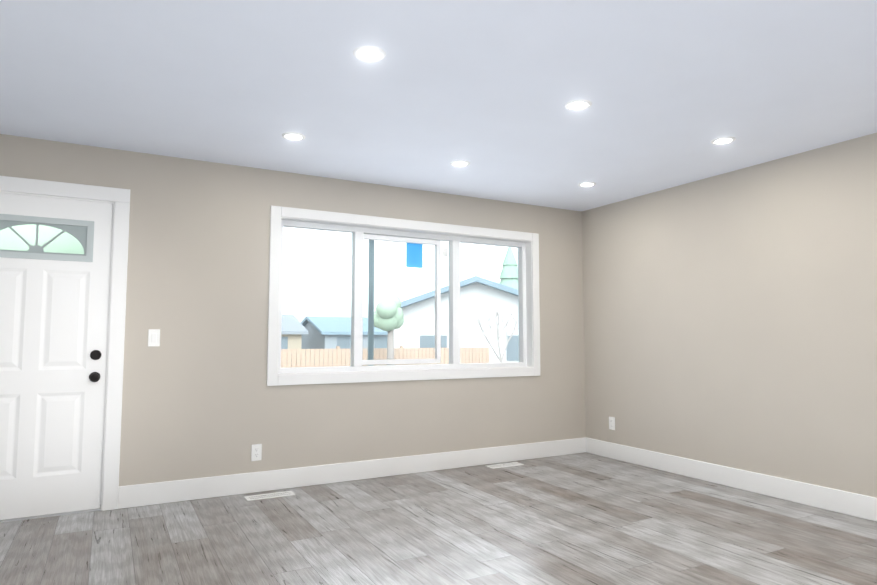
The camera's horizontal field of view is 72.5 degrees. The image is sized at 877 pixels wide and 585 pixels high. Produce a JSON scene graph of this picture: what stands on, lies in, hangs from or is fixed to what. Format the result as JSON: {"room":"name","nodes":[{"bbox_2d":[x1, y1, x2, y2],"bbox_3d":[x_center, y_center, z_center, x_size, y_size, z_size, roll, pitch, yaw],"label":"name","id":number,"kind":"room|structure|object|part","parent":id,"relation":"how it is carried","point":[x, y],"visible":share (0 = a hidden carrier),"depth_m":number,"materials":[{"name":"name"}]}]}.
{"room":"empty living room","nodes":[
{"label":"empty living room","id":0,"kind":"room"},
{"bbox_2d":[0,134,585,485],"bbox_3d":[-1.173,0.275,4.677,6.300,2.410,0.200,2,-5,-29],"label":"wall","id":1,"kind":"structure","parent":0,"point":[201,398],"depth_m":4.45,"materials":[{"name":"beige paint"}]},
{"bbox_2d":[0,193,112,519],"bbox_3d":[-2.572,0.382,3.774,0.837,2.030,0.115,2,-5,-29],"label":"front door","id":2,"kind":"structure","parent":1,"relation":"in","point":[53,325],"depth_m":3.84,"materials":[{"name":"white wood"}]},
{"bbox_2d":[0,224,83,253],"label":"fanlight window","id":3,"kind":"structure","parent":2,"relation":"in","point":[31,240],"depth_m":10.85,"materials":[{"name":"clear glass"}]},
{"bbox_3d":[-2.579,-0.350,3.842,0.631,0.274,0.020,2,-5,-29],"label":"lite frame","id":4,"kind":"part","parent":2,"relation":"part of","materials":[{"name":"grey wood"}]},
{"bbox_3d":[-2.249,0.482,3.919,0.066,0.210,0.071,2,-5,-29],"label":"knob","id":5,"kind":"part","parent":2,"relation":"part of","materials":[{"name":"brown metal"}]},
{"bbox_2d":[0,176,129,510],"bbox_3d":[-2.622,0.348,3.862,1.047,2.140,0.218,2,-5,-29],"label":"door frame","id":6,"kind":"structure","parent":1,"relation":"attached to","point":[120,197],"depth_m":3.98,"materials":[{"name":"white wood"}]},
{"bbox_2d":[148,329,159,345],"bbox_3d":[-1.958,0.312,4.120,0.072,0.118,0.012,2,-5,-29],"label":"light switch","id":7,"kind":"object","parent":1,"relation":"attached to","point":[153,337],"visible":1,"depth_m":4.12,"materials":[{"name":"white plastic"}]},
{"bbox_2d":[251,444,261,460],"bbox_3d":[-1.337,1.176,4.398,0.072,0.118,0.009,2,-5,-29],"label":"electrical outlet","id":8,"kind":"object","parent":1,"relation":"attached to","point":[256,453],"visible":1,"depth_m":4.40,"materials":[{"name":"white plastic"}]},
{"bbox_2d":[118,437,586,508],"bbox_3d":[-0.326,1.430,4.934,4.085,0.145,0.014,2,-5,-29],"label":"baseboard","id":9,"kind":"structure","parent":1,"relation":"attached to","point":[137,495],"depth_m":4.64,"materials":[{"name":"white wood"}]},
{"bbox_2d":[278,220,526,373],"bbox_3d":[-0.219,0.072,5.242,2.420,1.220,0.079,2,-5,-29],"label":"window","id":10,"kind":"structure","parent":1,"relation":"in","point":[415,242],"depth_m":5.24,"materials":[{"name":"white"}]},
{"bbox_2d":[267,205,539,385],"bbox_3d":[-0.157,0.064,5.129,2.564,1.364,0.018,2,-5,-29],"label":"window frame","id":11,"kind":"structure","parent":1,"relation":"in","point":[277,213],"depth_m":4.92,"materials":[{"name":"white wood"}]},
{"bbox_2d":[278,217,532,374],"bbox_3d":[-0.181,0.067,5.173,2.420,1.220,0.088,2,-5,-29],"label":"liner","id":12,"kind":"object","parent":1,"relation":"attached to","point":[529,320],"visible":0.65,"depth_m":5.51,"materials":[{"name":"white wood"}]},
{"bbox_2d":[0,452,876,584],"bbox_3d":[0.492,1.301,1.511,6.350,0.120,7.200,2,-5,-29],"label":"floor","id":13,"kind":"structure","parent":0,"point":[585,518],"depth_m":3.40,"materials":[{"name":"laminate"}]},
{"bbox_2d":[0,507,100,522],"bbox_3d":[-2.624,1.409,3.790,0.844,0.012,0.200,2,-5,-29],"label":"threshold","id":14,"kind":"object","parent":13,"relation":"on","point":[48,515],"visible":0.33,"depth_m":3.77,"materials":[{"name":"silver metal"}]},
{"bbox_2d":[244,491,294,500],"bbox_3d":[-1.203,1.450,4.268,0.335,0.005,0.115,2,-5,-29],"label":"floor vent","id":15,"kind":"object","parent":13,"relation":"in","point":[268,495],"visible":1,"depth_m":4.26,"materials":[{"name":"white metal"}]},
{"bbox_2d":[486,462,523,468],"bbox_3d":[0.585,1.528,5.288,0.335,0.005,0.115,2,-5,-29],"label":"floor vent","id":16,"kind":"object","parent":13,"relation":"in","point":[504,465],"visible":1,"depth_m":5.27,"materials":[{"name":"white metal"}]},
{"bbox_2d":[0,0,876,211],"bbox_3d":[0.492,-1.236,1.705,6.350,0.150,7.200,2,-5,-29],"label":"ceiling","id":17,"kind":"structure","parent":0,"point":[670,90],"depth_m":3.07,"materials":[{"name":"paint"}]},
{"bbox_2d":[282,132,304,140],"bbox_3d":[-0.925,-0.994,3.824,0.148,0.010,0.148,2,-5,-29],"label":"recessed light","id":18,"kind":"object","parent":17,"relation":"in","point":[293,136],"visible":1,"depth_m":3.80,"materials":[{"name":"white plastic"}]},
{"bbox_2d":[353,46,385,61],"bbox_3d":[-0.313,-1.079,2.714,0.148,0.010,0.148,2,-5,-29],"label":"recessed light","id":19,"kind":"object","parent":17,"relation":"in","point":[369,53],"visible":1,"depth_m":2.70,"materials":[{"name":"white plastic"}]},
{"bbox_2d":[450,160,469,166],"bbox_3d":[0.161,-0.948,4.420,0.148,0.010,0.148,2,-5,-29],"label":"recessed light","id":20,"kind":"object","parent":17,"relation":"in","point":[460,163],"visible":0.98,"depth_m":4.40,"materials":[{"name":"white plastic"}]},
{"bbox_2d":[565,100,591,110],"bbox_3d":[0.773,-1.033,3.310,0.148,0.010,0.148,2,-5,-29],"label":"recessed light","id":21,"kind":"object","parent":17,"relation":"in","point":[575,105],"visible":1,"depth_m":3.29,"materials":[{"name":"white plastic"}]},
{"bbox_2d":[578,182,595,186],"bbox_3d":[1.248,-0.903,5.015,0.148,0.010,0.148,2,-5,-29],"label":"recessed light","id":22,"kind":"object","parent":17,"relation":"in","point":[586,184],"visible":0.98,"depth_m":4.99,"materials":[{"name":"white"}]},
{"bbox_2d":[711,137,735,144],"bbox_3d":[1.860,-0.988,3.906,0.148,0.010,0.148,2,-5,-29],"label":"recessed light","id":23,"kind":"object","parent":17,"relation":"in","point":[721,140],"visible":1,"depth_m":3.89,"materials":[{"name":"white"}]},
{"bbox_2d":[582,133,876,497],"bbox_3d":[3.235,0.146,2.998,0.200,2.410,7.000,2,-5,-29],"label":"wall","id":24,"kind":"structure","parent":0,"point":[730,319],"depth_m":4.47,"materials":[{"name":"beige paint"}]},
{"bbox_2d":[609,417,614,429],"bbox_3d":[1.630,1.230,5.624,0.009,0.118,0.072,2,-5,-29],"label":"electrical outlet","id":25,"kind":"object","parent":24,"relation":"attached to","point":[611,423],"visible":1,"depth_m":5.62,"materials":[{"name":"white plastic"}]},
{"bbox_2d":[586,438,876,521],"bbox_3d":[3.096,1.278,2.941,0.014,0.145,6.786,2,-5,-29],"label":"baseboard","id":26,"kind":"structure","parent":24,"relation":"attached to","point":[847,503],"depth_m":4.40,"materials":[{"name":"white wood"}]},
{"label":"outside","id":27,"kind":"structure","parent":0,"visible":0},
{"bbox_3d":[-16.030,5.721,47.584,140.000,0.200,89.780,2,-5,-29],"label":"street","id":28,"kind":"object","parent":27,"visible":0},
{"bbox_2d":[281,314,307,350],"bbox_3d":[-16.854,3.613,47.165,10.800,3.940,8.800,2,-5,-29],"label":"house","id":29,"kind":"structure","parent":28,"relation":"on","point":[291,342],"depth_m":45.86,"materials":[{"name":"beige"}]},
{"bbox_2d":[291,353,362,367],"bbox_3d":[-4.811,3.049,23.170,4.400,1.400,1.760,2,-5,-29],"label":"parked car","id":30,"kind":"object","parent":28,"relation":"on","point":[314,362],"depth_m":22.46,"materials":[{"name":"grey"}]},
{"bbox_2d":[301,316,387,359],"bbox_3d":[-6.865,4.231,54.917,10.800,3.890,8.800,2,-5,-29],"label":"house","id":31,"kind":"structure","parent":28,"relation":"on","point":[321,331],"depth_m":51.03,"materials":[{"name":"grey"}]},
{"bbox_2d":[281,345,488,367],"bbox_3d":[-2.863,2.709,20.683,11.000,1.700,0.120,2,-5,-29],"label":"fence","id":32,"kind":"object","parent":28,"relation":"on","point":[407,353],"depth_m":20.83,"materials":[{"name":"beige wood"}]},
{"bbox_2d":[374,293,403,364],"bbox_3d":[-1.623,1.749,19.794,1.094,3.478,1.133,2,-5,-29],"label":"tree","id":33,"kind":"object","parent":28,"relation":"on","point":[393,320],"depth_m":19.67,"materials":[{"name":"green plant"}]},
{"bbox_2d":[394,276,518,363],"bbox_3d":[1.990,2.022,31.241,8.600,4.680,11.000,0,-4,4],"label":"neighbouring house","id":34,"kind":"structure","parent":28,"relation":"on","point":[472,313],"depth_m":26.31,"materials":[{"name":"white"}]},
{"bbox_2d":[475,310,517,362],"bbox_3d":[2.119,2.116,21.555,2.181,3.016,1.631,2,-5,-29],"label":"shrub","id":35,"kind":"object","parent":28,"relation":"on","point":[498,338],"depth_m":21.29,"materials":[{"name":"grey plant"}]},
{"bbox_2d":[499,247,517,288],"bbox_3d":[5.328,0.912,44.385,3.900,8.900,4.000,2,-5,-29],"label":"conifer tree","id":36,"kind":"object","parent":28,"relation":"on","point":[506,261],"depth_m":44.06,"materials":[{"name":"green plant"}]}
]}

